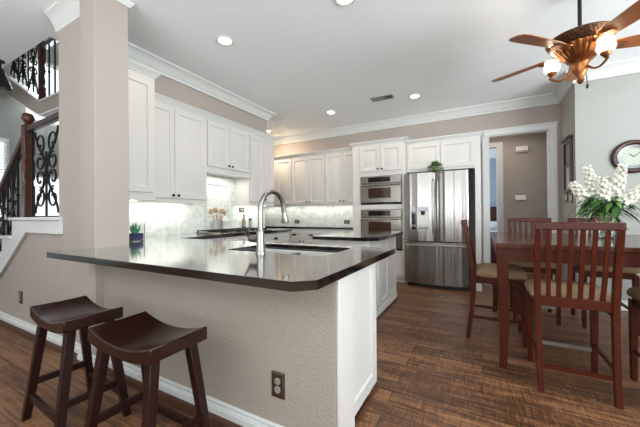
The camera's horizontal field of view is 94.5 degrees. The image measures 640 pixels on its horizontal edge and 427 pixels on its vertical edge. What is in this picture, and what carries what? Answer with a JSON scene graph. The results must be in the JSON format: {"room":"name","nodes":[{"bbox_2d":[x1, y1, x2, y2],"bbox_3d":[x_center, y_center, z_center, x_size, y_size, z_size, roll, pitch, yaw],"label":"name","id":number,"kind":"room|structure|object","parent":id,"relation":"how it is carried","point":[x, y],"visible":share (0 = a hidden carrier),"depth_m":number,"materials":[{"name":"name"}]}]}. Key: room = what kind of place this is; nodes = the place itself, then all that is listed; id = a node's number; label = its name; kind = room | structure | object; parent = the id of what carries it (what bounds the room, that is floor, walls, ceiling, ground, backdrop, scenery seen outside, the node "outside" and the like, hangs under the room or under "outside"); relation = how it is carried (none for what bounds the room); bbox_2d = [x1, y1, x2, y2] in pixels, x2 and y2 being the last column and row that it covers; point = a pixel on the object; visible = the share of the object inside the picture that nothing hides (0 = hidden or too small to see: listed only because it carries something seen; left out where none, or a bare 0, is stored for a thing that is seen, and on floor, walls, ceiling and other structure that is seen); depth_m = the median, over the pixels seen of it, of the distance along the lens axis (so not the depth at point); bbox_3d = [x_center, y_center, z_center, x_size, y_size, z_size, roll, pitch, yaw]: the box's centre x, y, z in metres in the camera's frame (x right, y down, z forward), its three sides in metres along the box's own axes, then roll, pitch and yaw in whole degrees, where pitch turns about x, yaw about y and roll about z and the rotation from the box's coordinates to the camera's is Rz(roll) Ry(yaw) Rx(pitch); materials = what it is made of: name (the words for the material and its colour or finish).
{"room":"kitchen","nodes":[
{"label":"kitchen","id":0,"kind":"room"},
{"bbox_2d":[0,37,58,250],"bbox_3d":[-6.578,-1.500,3.737,0.100,5.400,8.500,-1,0,28],"label":"wall","id":1,"kind":"structure","parent":0,"point":[11,111],"depth_m":5.47,"materials":[{"name":"grey paint"}]},
{"bbox_2d":[0,138,9,224],"bbox_3d":[-5.835,-0.575,5.058,0.090,1.550,0.730,-1,0,28],"label":"window","id":2,"kind":"structure","parent":1,"relation":"in","point":[7,143],"depth_m":5.33,"materials":[{"name":"white"}]},
{"bbox_2d":[0,139,6,217],"bbox_3d":[-5.769,-0.591,5.022,0.040,1.440,0.650,-1,0,28],"label":"window blind","id":3,"kind":"object","parent":2,"relation":"attached to","point":[1,140],"visible":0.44,"depth_m":5.27,"materials":[{"name":"white plastic"}]},
{"bbox_2d":[7,76,58,116],"bbox_3d":[-3.718,-2.035,4.848,3.860,0.953,1.020,-1,0,28],"label":"staircase","id":4,"kind":"structure","parent":1,"relation":"attached to","point":[47,106],"depth_m":4.81,"materials":[{"name":"paint"}]},
{"bbox_2d":[10,38,57,99],"bbox_3d":[-3.934,-2.579,4.454,3.854,1.602,0.100,-1,0,28],"label":"stair railing","id":5,"kind":"object","parent":4,"relation":"on","point":[41,48],"visible":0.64,"depth_m":4.74,"materials":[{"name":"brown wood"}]},
{"bbox_2d":[25,54,58,126],"bbox_3d":[-5.250,-2.375,6.174,0.090,1.250,1.350,-1,0,28],"label":"window","id":6,"kind":"structure","parent":1,"relation":"in","point":[46,67],"depth_m":5.88,"materials":[{"name":"white glass"}]},
{"bbox_2d":[29,60,58,118],"bbox_3d":[-5.184,-2.386,6.138,0.040,1.110,1.250,-1,0,28],"label":"window blind","id":7,"kind":"object","parent":6,"relation":"attached to","point":[46,64],"visible":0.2,"depth_m":5.82,"materials":[{"name":"white plastic"}]},
{"bbox_2d":[34,174,58,215],"bbox_3d":[-5.272,-0.150,6.089,0.090,1.200,1.120,-1,0,28],"label":"window","id":8,"kind":"structure","parent":1,"relation":"in","point":[52,210],"depth_m":5.89,"materials":[{"name":"white glass"}]},
{"bbox_2d":[0,20,80,343],"bbox_3d":[-2.879,-0.258,2.972,2.650,2.850,0.140,-1,0,28],"label":"wall","id":9,"kind":"structure","parent":0,"point":[68,39],"depth_m":2.52,"materials":[{"name":"beige paint"}]},
{"bbox_2d":[19,291,22,303],"bbox_3d":[-2.972,0.832,2.936,0.075,0.120,0.011,-1,0,28],"label":"wall outlet","id":10,"kind":"object","parent":9,"relation":"attached to","point":[20,292],"visible":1,"depth_m":2.92,"materials":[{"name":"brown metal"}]},
{"bbox_2d":[44,0,79,33],"bbox_3d":[-2.067,-1.623,2.398,0.490,0.140,0.094,-1,0,28],"label":"crown molding","id":11,"kind":"structure","parent":9,"relation":"attached to","point":[62,14],"depth_m":2.41,"materials":[{"name":"white wood"}]},
{"bbox_2d":[80,0,128,355],"bbox_3d":[-1.688,-0.271,2.326,0.220,2.850,0.240,-1,0,28],"label":"wall column","id":12,"kind":"structure","parent":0,"point":[104,114],"depth_m":2.24,"materials":[{"name":"beige paint"}]},
{"bbox_2d":[116,0,133,9],"bbox_3d":[-1.700,-1.676,2.332,0.280,0.040,0.300,-1,0,28],"label":"crown molding","id":13,"kind":"structure","parent":12,"relation":"attached to","point":[126,3],"depth_m":2.36,"materials":[{"name":"white wood"}]},
{"bbox_2d":[155,75,266,133],"bbox_3d":[-1.660,-1.514,3.892,0.320,0.350,2.640,-1,0,28],"label":"wall","id":14,"kind":"structure","parent":0,"point":[164,86],"depth_m":3.86,"materials":[{"name":"beige paint"}]},
{"bbox_2d":[128,59,161,201],"bbox_3d":[-2.010,-0.789,2.961,0.553,1.317,0.540,-1,0,28],"label":"upper cabinet","id":15,"kind":"object","parent":14,"relation":"attached to","point":[141,79],"visible":0.44,"depth_m":2.91,"materials":[{"name":"white wood"}]},
{"bbox_2d":[137,92,207,203],"bbox_3d":[-1.792,-0.721,3.568,0.358,1.192,0.815,-1,0,28],"label":"upper cabinet","id":16,"kind":"object","parent":14,"relation":"attached to","point":[180,127],"visible":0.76,"depth_m":3.51,"materials":[{"name":"white wood"}]},
{"bbox_2d":[206,112,250,179],"bbox_3d":[-1.408,-0.928,4.280,0.358,0.777,0.800,-1,0,28],"label":"upper cabinet","id":17,"kind":"object","parent":14,"relation":"attached to","point":[227,140],"visible":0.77,"depth_m":4.16,"materials":[{"name":"white wood"}]},
{"bbox_2d":[207,172,240,178],"bbox_3d":[-1.440,-0.566,4.295,0.275,0.045,0.740,-1,0,28],"label":"range hood","id":18,"kind":"object","parent":17,"relation":"attached to","point":[208,174],"visible":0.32,"depth_m":4.34,"materials":[{"name":"silver metal"}]},
{"bbox_2d":[234,128,276,205],"bbox_3d":[-1.054,-0.721,4.928,0.358,1.192,0.671,-1,0,28],"label":"upper cabinet","id":19,"kind":"object","parent":14,"relation":"attached to","point":[249,191],"visible":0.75,"depth_m":4.73,"materials":[{"name":"white wood"}]},
{"bbox_2d":[0,0,639,137],"bbox_3d":[-1.000,-1.831,1.339,12.200,0.250,9.600,-1,0,28],"label":"ceiling","id":20,"kind":"structure","parent":0,"point":[299,61],"depth_m":3.02,"materials":[{"name":"paint"}]},
{"bbox_2d":[0,60,11,90],"bbox_3d":[-3.512,-1.532,3.246,0.190,0.290,0.190,-1,0,28],"label":"spotlight","id":21,"kind":"object","parent":20,"relation":"attached to","point":[4,82],"visible":1,"depth_m":3.24,"materials":[{"name":"black metal"}]},
{"bbox_2d":[216,35,233,45],"bbox_3d":[-0.933,-1.694,2.906,0.170,0.010,0.170,-1,0,28],"label":"recessed light","id":22,"kind":"object","parent":20,"relation":"in","point":[224,40],"visible":1,"depth_m":2.90,"materials":[{"name":"beige"}]},
{"bbox_2d":[326,110,335,113],"bbox_3d":[0.182,-1.694,4.963,0.170,0.010,0.170,-1,0,28],"label":"recessed light","id":23,"kind":"object","parent":20,"relation":"in","point":[330,111],"visible":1,"depth_m":4.96,"materials":[{"name":"beige"}]},
{"bbox_2d":[334,0,354,5],"bbox_3d":[0.198,-1.706,2.350,0.170,0.010,0.170,-1,0,28],"label":"recessed light","id":24,"kind":"object","parent":20,"relation":"in","point":[339,2],"visible":1,"depth_m":2.39,"materials":[{"name":"beige"}]},
{"bbox_2d":[370,94,394,101],"bbox_3d":[0.918,-1.698,4.371,0.330,0.019,0.150,-1,0,28],"label":"ceiling vent","id":25,"kind":"object","parent":20,"relation":"in","point":[390,96],"visible":1,"depth_m":4.36,"materials":[{"name":"metal"}]},
{"bbox_2d":[409,94,420,98],"bbox_3d":[1.382,-1.707,4.313,0.170,0.010,0.170,-1,0,28],"label":"recessed light","id":26,"kind":"object","parent":20,"relation":"in","point":[413,96],"visible":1,"depth_m":4.32,"materials":[{"name":"beige"}]},
{"bbox_2d":[491,0,639,88],"bbox_3d":[2.021,-1.331,2.264,1.216,0.790,1.223,-1,0,28],"label":"ceiling fan","id":27,"kind":"object","parent":20,"relation":"hanging from","point":[576,47],"visible":1,"depth_m":2.16,"materials":[{"name":"gold metal"}]},
{"bbox_2d":[0,261,639,426],"bbox_3d":[0.097,1.194,3.303,12.200,0.100,14.100,-1,0,28],"label":"floor","id":28,"kind":"structure","parent":0,"point":[429,374],"depth_m":2.04,"materials":[{"name":"brown wood"}]},
{"bbox_2d":[0,217,62,278],"bbox_3d":[-3.020,0.611,3.546,2.470,1.140,1.125,-1,0,28],"label":"staircase","id":29,"kind":"structure","parent":28,"relation":"on","point":[21,226],"depth_m":2.87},
{"bbox_2d":[0,137,22,250],"bbox_3d":[-3.611,0.107,3.335,1.499,1.774,0.060,-1,0,28],"label":"stair railing","id":30,"kind":"object","parent":29,"relation":"on","point":[8,180],"visible":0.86,"depth_m":3.15,"materials":[{"name":"metal"}]},
{"bbox_2d":[21,113,35,216],"bbox_3d":[-2.928,-0.488,2.970,0.104,1.050,0.104,-1,0,28],"label":"newel post","id":31,"kind":"object","parent":29,"relation":"on","point":[27,118],"visible":0.72,"depth_m":2.94,"materials":[{"name":"brown wood"}]},
{"bbox_2d":[26,112,58,216],"bbox_3d":[-2.563,-0.430,2.766,0.746,0.927,0.055,-1,0,28],"label":"stair railing","id":32,"kind":"object","parent":29,"relation":"on","point":[53,118],"visible":0.95,"depth_m":2.76,"materials":[{"name":"metal"}]},
{"bbox_2d":[21,295,131,426],"bbox_3d":[-1.376,0.837,1.673,0.486,0.623,0.345,-1,0,31],"label":"bar stool","id":33,"kind":"object","parent":28,"relation":"on","point":[64,317],"visible":0.97,"depth_m":1.65,"materials":[{"name":"brown wood"}]},
{"bbox_2d":[85,311,210,426],"bbox_3d":[-0.787,0.831,1.354,0.486,0.623,0.345,-1,0,28],"label":"bar stool","id":34,"kind":"object","parent":28,"relation":"on","point":[142,339],"visible":1,"depth_m":1.33,"materials":[{"name":"brown wood"}]},
{"bbox_2d":[104,249,378,426],"bbox_3d":[-0.591,0.712,2.055,1.945,0.864,0.710,-1,0,28],"label":"base cabinet","id":35,"kind":"object","parent":28,"relation":"on","point":[323,341],"visible":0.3,"depth_m":1.53,"materials":[{"name":"beige paint"}]},
{"bbox_2d":[0,311,283,426],"bbox_3d":[-2.334,1.105,2.558,5.438,0.112,0.068,-1,0,28],"label":"baseboard","id":36,"kind":"structure","parent":35,"relation":"attached to","point":[234,414],"depth_m":1.77,"materials":[{"name":"white wood"}]},
{"bbox_2d":[271,370,284,399],"bbox_3d":[-0.205,0.833,1.435,0.078,0.125,0.011,-1,0,28],"label":"wall outlet","id":37,"kind":"object","parent":35,"relation":"attached to","point":[277,378],"visible":1,"depth_m":1.43,"materials":[{"name":"brown metal"}]},
{"bbox_2d":[274,378,279,384],"bbox_3d":[-0.206,0.813,1.433,0.033,0.033,0.004,-1,0,28],"label":"receptacle","id":38,"kind":"object","parent":37,"relation":"attached to","point":[276,380],"depth_m":1.43,"materials":[{"name":"plastic"}]},
{"bbox_2d":[275,386,279,392],"bbox_3d":[-0.206,0.853,1.433,0.033,0.033,0.004,-1,0,28],"label":"receptacle","id":39,"kind":"object","parent":37,"relation":"attached to","point":[277,388],"depth_m":1.43,"materials":[{"name":"plastic"}]},
{"bbox_2d":[207,232,288,242],"bbox_3d":[-1.274,0.727,4.138,0.718,0.864,2.040,-1,0,28],"label":"base cabinet","id":40,"kind":"object","parent":28,"relation":"on","point":[279,237],"visible":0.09,"depth_m":4.45,"materials":[{"name":"white wood"}]},
{"bbox_2d":[47,229,394,291],"bbox_3d":[-0.567,0.266,3.100,2.941,0.035,3.210,-1,0,28],"label":"countertop","id":41,"kind":"structure","parent":40,"relation":"on","point":[191,255],"depth_m":1.57,"materials":[{"name":"black stone"}]},
{"bbox_2d":[129,222,144,241],"bbox_3d":[-1.726,0.169,2.762,0.116,0.175,0.116,-1,0,28],"label":"potted plant","id":42,"kind":"object","parent":41,"relation":"on","point":[136,231],"visible":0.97,"depth_m":2.72,"materials":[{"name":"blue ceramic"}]},
{"bbox_2d":[213,220,222,228],"bbox_3d":[-1.490,0.177,4.323,0.144,0.168,0.144,-1,0,28],"label":"utensil crock","id":43,"kind":"object","parent":41,"relation":"on","point":[217,224],"visible":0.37,"depth_m":4.26,"materials":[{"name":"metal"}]},
{"bbox_2d":[196,227,271,233],"bbox_3d":[-1.175,0.238,4.164,0.540,0.040,0.920,-1,0,28],"label":"gas cooktop","id":44,"kind":"object","parent":41,"relation":"in","point":[231,230],"visible":0.9,"depth_m":3.89,"materials":[{"name":"metal"}]},
{"bbox_2d":[242,214,245,227],"bbox_3d":[-1.243,0.138,4.838,0.060,0.247,0.060,-1,0,28],"label":"oil bottle","id":45,"kind":"object","parent":41,"relation":"on","point":[243,220],"visible":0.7,"depth_m":4.82,"materials":[{"name":"glass"}]},
{"bbox_2d":[243,189,288,253],"bbox_3d":[-0.354,0.044,1.922,0.187,0.396,0.315,-1,0,28],"label":"kitchen faucet","id":46,"kind":"object","parent":41,"relation":"on","point":[259,239],"visible":1,"depth_m":1.78,"materials":[{"name":"silver metal"}]},
{"bbox_2d":[250,248,336,254],"bbox_3d":[-0.206,0.381,2.014,0.790,0.208,0.495,-1,0,28],"label":"sink","id":47,"kind":"object","parent":41,"relation":"in","point":[297,253],"visible":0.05,"depth_m":2.22,"materials":[{"name":"metal"}]},
{"bbox_2d":[267,228,352,244],"bbox_3d":[-0.474,0.729,6.103,2.695,0.864,0.538,-1,0,28],"label":"base cabinet","id":48,"kind":"object","parent":28,"relation":"on","point":[296,236],"visible":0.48,"depth_m":5.72,"materials":[{"name":"white wood"}]},
{"bbox_2d":[265,225,352,229],"bbox_3d":[-0.477,0.278,6.105,2.696,0.035,0.538,-1,0,28],"label":"countertop","id":49,"kind":"structure","parent":48,"relation":"on","point":[266,226],"depth_m":5.77,"materials":[{"name":"black stone"}]},
{"bbox_2d":[320,236,397,320],"bbox_3d":[0.517,0.710,3.595,0.578,0.864,1.106,-1,0,28],"label":"kitchen island","id":50,"kind":"object","parent":28,"relation":"on","point":[386,293],"visible":0.38,"depth_m":3.45,"materials":[{"name":"white wood"}]},
{"bbox_2d":[312,230,402,240],"bbox_3d":[0.519,0.259,3.575,0.710,0.035,1.220,-1,0,28],"label":"island countertop","id":51,"kind":"structure","parent":50,"relation":"on","point":[355,235],"depth_m":3.23,"materials":[{"name":"black stone"}]},
{"bbox_2d":[349,136,410,282],"bbox_3d":[1.107,-0.044,5.227,1.015,2.377,0.586,-1,0,28],"label":"oven tower","id":52,"kind":"object","parent":28,"relation":"on","point":[385,156],"visible":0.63,"depth_m":4.98,"materials":[{"name":"white wood"}]},
{"bbox_2d":[360,174,401,204],"bbox_3d":[1.121,-0.396,5.181,0.700,0.480,0.587,-1,0,28],"label":"wall oven","id":53,"kind":"object","parent":52,"relation":"in","point":[385,189],"visible":0.99,"depth_m":4.96,"materials":[{"name":"metal"}]},
{"bbox_2d":[361,209,401,250],"bbox_3d":[1.127,0.271,5.178,0.700,0.675,0.587,-1,0,28],"label":"wall oven","id":54,"kind":"object","parent":52,"relation":"in","point":[386,219],"visible":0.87,"depth_m":4.93,"materials":[{"name":"metal"}]},
{"bbox_2d":[404,169,469,290],"bbox_3d":[1.866,0.243,4.708,0.912,1.785,0.724,-1,0,28],"label":"refrigerator","id":55,"kind":"object","parent":28,"relation":"on","point":[435,203],"visible":0.98,"depth_m":4.45,"materials":[{"name":"grey metal"}]},
{"bbox_2d":[427,161,443,171],"bbox_3d":[1.746,-0.711,4.524,0.276,0.180,0.275,-1,0,28],"label":"potted plant","id":56,"kind":"object","parent":55,"relation":"on","point":[436,164],"visible":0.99,"depth_m":4.48,"materials":[{"name":"green plant"}]},
{"bbox_2d":[475,167,481,291],"bbox_3d":[2.432,0.231,4.538,0.075,1.799,0.538,-1,0,28],"label":"panel","id":57,"kind":"object","parent":28,"relation":"on","point":[477,170],"visible":0.91,"depth_m":4.30,"materials":[{"name":"white wood"}]},
{"bbox_2d":[490,207,496,249],"bbox_3d":[3.990,0.471,7.665,1.760,1.320,2.080,-1,0,28],"label":"bed","id":58,"kind":"object","parent":28,"relation":"on","point":[493,210],"visible":0.15,"depth_m":8.25,"materials":[{"name":"brown wood"}]},
{"bbox_2d":[490,221,496,229],"bbox_3d":[4.683,0.347,8.063,0.672,0.280,0.672,-1,0,28],"label":"pillow","id":59,"kind":"object","parent":58,"relation":"on","point":[493,224],"depth_m":7.80,"materials":[{"name":"white fabric"}]},
{"bbox_2d":[461,219,526,347],"bbox_3d":[1.612,0.593,2.766,0.501,1.072,0.444,-1,0,28],"label":"dining chair","id":60,"kind":"object","parent":28,"relation":"on","point":[483,273],"visible":0.98,"depth_m":2.65,"materials":[{"name":"brown wood"}]},
{"bbox_2d":[507,218,560,324],"bbox_3d":[2.354,0.589,3.281,0.444,1.072,0.501,-1,0,28],"label":"dining chair","id":61,"kind":"object","parent":28,"relation":"on","point":[528,267],"visible":0.39,"depth_m":3.16,"materials":[{"name":"brown wood"}]},
{"bbox_2d":[490,232,639,368],"bbox_3d":[2.291,0.666,2.461,1.478,0.913,1.478,-1,0,28],"label":"dining table","id":62,"kind":"object","parent":28,"relation":"on","point":[506,247],"visible":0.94,"depth_m":2.15,"materials":[{"name":"brown wood"}]},
{"bbox_2d":[593,212,616,237],"bbox_3d":[2.462,0.098,2.556,0.150,0.220,0.150,-1,0,28],"label":"flower vase","id":63,"kind":"object","parent":62,"relation":"on","point":[607,218],"visible":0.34,"depth_m":2.52,"materials":[{"name":"clear glass"}]},
{"bbox_2d":[565,181,616,221],"bbox_3d":[2.394,-0.050,2.581,0.290,0.488,0.333,0,0,-23],"label":"flower","id":64,"kind":"object","parent":63,"relation":"in","point":[582,194],"visible":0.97,"depth_m":2.61,"materials":[{"name":"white plant"}]},
{"bbox_2d":[577,165,617,218],"bbox_3d":[2.442,-0.119,2.613,0.292,0.624,0.247,-1,0,35],"label":"flower","id":65,"kind":"object","parent":63,"relation":"in","point":[588,175],"visible":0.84,"depth_m":2.60,"materials":[{"name":"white plant"}]},
{"bbox_2d":[581,176,623,221],"bbox_3d":[2.439,-0.065,2.558,0.299,0.515,0.296,-1,0,28],"label":"flower","id":66,"kind":"object","parent":63,"relation":"in","point":[599,197],"visible":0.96,"depth_m":2.52,"materials":[{"name":"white plant"}]},
{"bbox_2d":[585,176,631,221],"bbox_3d":[2.483,-0.068,2.587,0.335,0.522,0.207,-1,0,28],"label":"flower","id":67,"kind":"object","parent":63,"relation":"in","point":[607,177],"visible":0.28,"depth_m":2.55,"materials":[{"name":"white plant"}]},
{"bbox_2d":[600,163,633,228],"bbox_3d":[2.503,-0.118,2.512,0.281,0.620,0.264,0,0,-44],"label":"flower","id":68,"kind":"object","parent":63,"relation":"in","point":[618,173],"visible":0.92,"depth_m":2.49,"materials":[{"name":"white plant"}]},
{"bbox_2d":[612,184,639,222],"bbox_3d":[2.546,-0.024,2.485,0.295,0.434,0.264,-1,0,28],"label":"flower","id":69,"kind":"object","parent":63,"relation":"in","point":[616,209],"visible":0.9,"depth_m":2.45,"materials":[{"name":"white plant"}]},
{"bbox_2d":[524,222,626,409],"bbox_3d":[1.658,0.589,1.977,0.444,1.072,0.501,-1,0,28],"label":"dining chair","id":70,"kind":"object","parent":28,"relation":"on","point":[594,298],"visible":1,"depth_m":1.82,"materials":[{"name":"brown wood"}]},
{"bbox_2d":[567,218,639,335],"bbox_3d":[2.855,0.584,3.010,0.444,1.072,0.501,-1,0,28],"label":"dining chair","id":71,"kind":"object","parent":28,"relation":"on","point":[629,273],"visible":0.25,"depth_m":2.85,"materials":[{"name":"brown wood"}]},
{"bbox_2d":[626,286,639,380],"bbox_3d":[2.168,0.584,1.712,0.444,1.072,0.501,-1,0,28],"label":"dining chair","id":72,"kind":"object","parent":28,"relation":"on","point":[634,292],"visible":1,"depth_m":1.98,"materials":[{"name":"brown wood"}]},
{"bbox_2d":[274,104,561,282],"bbox_3d":[1.005,-0.278,5.689,5.950,2.850,0.120,-1,0,28],"label":"wall","id":73,"kind":"structure","parent":0,"point":[549,113],"depth_m":4.83,"materials":[{"name":"beige paint"}]},
{"bbox_2d":[265,156,276,206],"bbox_3d":[-1.210,-0.672,6.599,0.795,1.062,0.368,-1,0,28],"label":"upper cabinet","id":74,"kind":"object","parent":73,"relation":"attached to","point":[275,160],"visible":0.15,"depth_m":6.29,"materials":[{"name":"white wood"}]},
{"bbox_2d":[275,154,296,206],"bbox_3d":[-0.684,-0.677,6.316,0.388,1.062,0.363,-1,0,28],"label":"upper cabinet","id":75,"kind":"object","parent":73,"relation":"attached to","point":[284,162],"visible":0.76,"depth_m":6.17,"materials":[{"name":"white wood"}]},
{"bbox_2d":[291,150,325,206],"bbox_3d":[-0.176,-0.683,6.038,0.768,1.062,0.368,-1,0,28],"label":"upper cabinet","id":76,"kind":"object","parent":73,"relation":"attached to","point":[308,168],"visible":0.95,"depth_m":5.89,"materials":[{"name":"white wood"}]},
{"bbox_2d":[265,205,352,225],"bbox_3d":[-0.346,0.031,6.348,2.700,0.460,0.010,-1,0,28],"label":"backsplash","id":77,"kind":"structure","parent":73,"relation":"attached to","point":[335,215],"depth_m":6.24,"materials":[{"name":"tile"}]},
{"bbox_2d":[324,147,352,205],"bbox_3d":[0.451,-0.690,5.698,0.655,1.062,0.368,-1,0,28],"label":"upper cabinet","id":78,"kind":"object","parent":73,"relation":"attached to","point":[338,162],"visible":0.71,"depth_m":5.57,"materials":[{"name":"white wood"}]},
{"bbox_2d":[405,131,483,172],"bbox_3d":[1.998,-0.921,4.747,1.105,0.512,0.581,-1,0,28],"label":"upper cabinet","id":79,"kind":"object","parent":73,"relation":"attached to","point":[456,151],"visible":0.86,"depth_m":4.50,"materials":[{"name":"white wood"}]},
{"bbox_2d":[273,57,639,145],"bbox_3d":[2.281,-1.649,4.448,9.200,0.140,0.845,-1,0,28],"label":"crown molding","id":80,"kind":"structure","parent":73,"relation":"attached to","point":[629,66],"depth_m":4.70,"materials":[{"name":"white wood"}]},
{"bbox_2d":[482,121,557,284],"bbox_3d":[3.052,-0.102,4.561,0.980,2.455,0.152,-1,0,28],"label":"door frame","id":81,"kind":"structure","parent":73,"relation":"in","point":[551,127],"depth_m":4.48,"materials":[{"name":"white wood"}]},
{"bbox_2d":[489,148,495,158],"bbox_3d":[3.109,-1.674,7.130,3.900,0.180,4.500,-1,0,28],"label":"ceiling","id":82,"kind":"structure","parent":0,"point":[492,152],"depth_m":7.85,"materials":[{"name":"paint"}]},
{"bbox_2d":[490,158,496,206],"bbox_3d":[4.169,-0.224,9.058,3.700,2.720,0.100,-1,0,28],"label":"wall","id":83,"kind":"structure","parent":0,"point":[493,185],"depth_m":8.55,"materials":[{"name":"blue paint"}]},
{"bbox_2d":[489,132,547,274],"bbox_3d":[3.220,-0.230,5.944,2.400,2.720,0.120,-1,0,28],"label":"wall","id":84,"kind":"structure","parent":0,"point":[523,172],"depth_m":5.54,"materials":[{"name":"beige paint"}]},
{"bbox_2d":[489,142,503,231],"bbox_3d":[3.107,-0.124,5.994,1.030,2.510,0.140,-1,0,28],"label":"door frame","id":85,"kind":"structure","parent":84,"relation":"in","point":[499,145],"depth_m":5.72,"materials":[{"name":"white wood"}]},
{"bbox_2d":[515,193,525,199],"bbox_3d":[3.767,-0.312,5.559,0.170,0.121,0.034,-1,0,28],"label":"thermostat","id":86,"kind":"object","parent":84,"relation":"attached to","point":[517,196],"visible":1,"depth_m":5.55,"materials":[{"name":"white plastic"}]},
{"bbox_2d":[516,145,527,152],"bbox_3d":[3.783,-1.206,5.543,0.190,0.110,0.046,-1,0,28],"label":"door chime","id":87,"kind":"object","parent":84,"relation":"attached to","point":[518,148],"visible":1,"depth_m":5.52,"materials":[{"name":"white plastic"}]},
{"bbox_2d":[560,88,572,280],"bbox_3d":[3.391,-0.305,3.974,0.120,2.850,0.620,-1,0,28],"label":"wall","id":88,"kind":"structure","parent":0,"point":[566,104],"depth_m":4.07,"materials":[{"name":"beige paint"}]},
{"bbox_2d":[561,134,572,192],"bbox_3d":[3.235,-0.634,3.877,0.054,0.710,0.390,-1,0,28],"label":"picture frame","id":89,"kind":"object","parent":88,"relation":"attached to","point":[567,142],"visible":0.94,"depth_m":3.88,"materials":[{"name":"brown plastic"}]},
{"bbox_2d":[566,143,568,165],"bbox_3d":[3.252,-0.775,3.867,0.010,0.290,0.270,-1,0,28],"label":"picture","id":90,"kind":"object","parent":89,"relation":"on","point":[567,144],"depth_m":3.91,"materials":[{"name":"grey plastic"}]},
{"bbox_2d":[566,167,568,188],"bbox_3d":[3.255,-0.465,3.866,0.010,0.290,0.270,-1,0,28],"label":"picture","id":91,"kind":"object","parent":89,"relation":"attached to","point":[567,168],"depth_m":3.92},
{"bbox_2d":[570,193,572,202],"bbox_3d":[3.215,-0.200,3.785,0.012,0.130,0.090,-1,0,28],"label":"light switch","id":92,"kind":"object","parent":88,"relation":"attached to","point":[571,194],"visible":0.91,"depth_m":3.77,"materials":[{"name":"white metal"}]},
{"bbox_2d":[572,73,639,300],"bbox_3d":[4.731,-0.321,2.826,3.570,2.850,0.120,-1,0,28],"label":"wall","id":93,"kind":"structure","parent":0,"point":[606,114],"depth_m":3.50,"materials":[{"name":"white paint"}]},
{"bbox_2d":[621,300,627,310],"bbox_3d":[4.831,1.048,3.115,3.495,0.112,0.758,-1,0,28],"label":"baseboard","id":94,"kind":"structure","parent":93,"relation":"attached to","point":[622,301],"depth_m":3.41,"materials":[{"name":"white wood"}]},
{"bbox_2d":[610,140,639,172],"bbox_3d":[3.570,-0.649,3.365,0.390,0.380,0.036,-1,0,28],"label":"wall clock","id":95,"kind":"object","parent":93,"relation":"attached to","point":[626,152],"visible":0.96,"depth_m":3.39,"materials":[{"name":"brown wood"}]},
{"bbox_3d":[-1.768,-1.537,4.133,0.100,5.400,2.960,-1,0,28],"label":"wall","id":96,"kind":"structure","parent":0,"visible":0},
{"bbox_2d":[129,176,264,235],"bbox_3d":[-1.700,-0.188,4.118,0.010,0.900,2.900,-1,0,28],"label":"backsplash","id":97,"kind":"structure","parent":96,"relation":"attached to","point":[159,218],"depth_m":4.05,"materials":[{"name":"tile"}]},
{"bbox_2d":[128,42,275,125],"bbox_3d":[-1.392,-1.621,3.993,0.507,0.140,3.161,-1,0,20],"label":"crown molding","id":98,"kind":"structure","parent":96,"relation":"attached to","point":[169,70],"depth_m":3.64,"materials":[{"name":"white wood"}]},
{"bbox_2d":[205,182,230,221],"bbox_3d":[-1.517,-0.161,4.423,0.020,0.575,0.470,-1,0,28],"label":"frame","id":99,"kind":"object","parent":96,"relation":"attached to","point":[206,208],"visible":0.73,"depth_m":4.49,"materials":[{"name":"white wood"}]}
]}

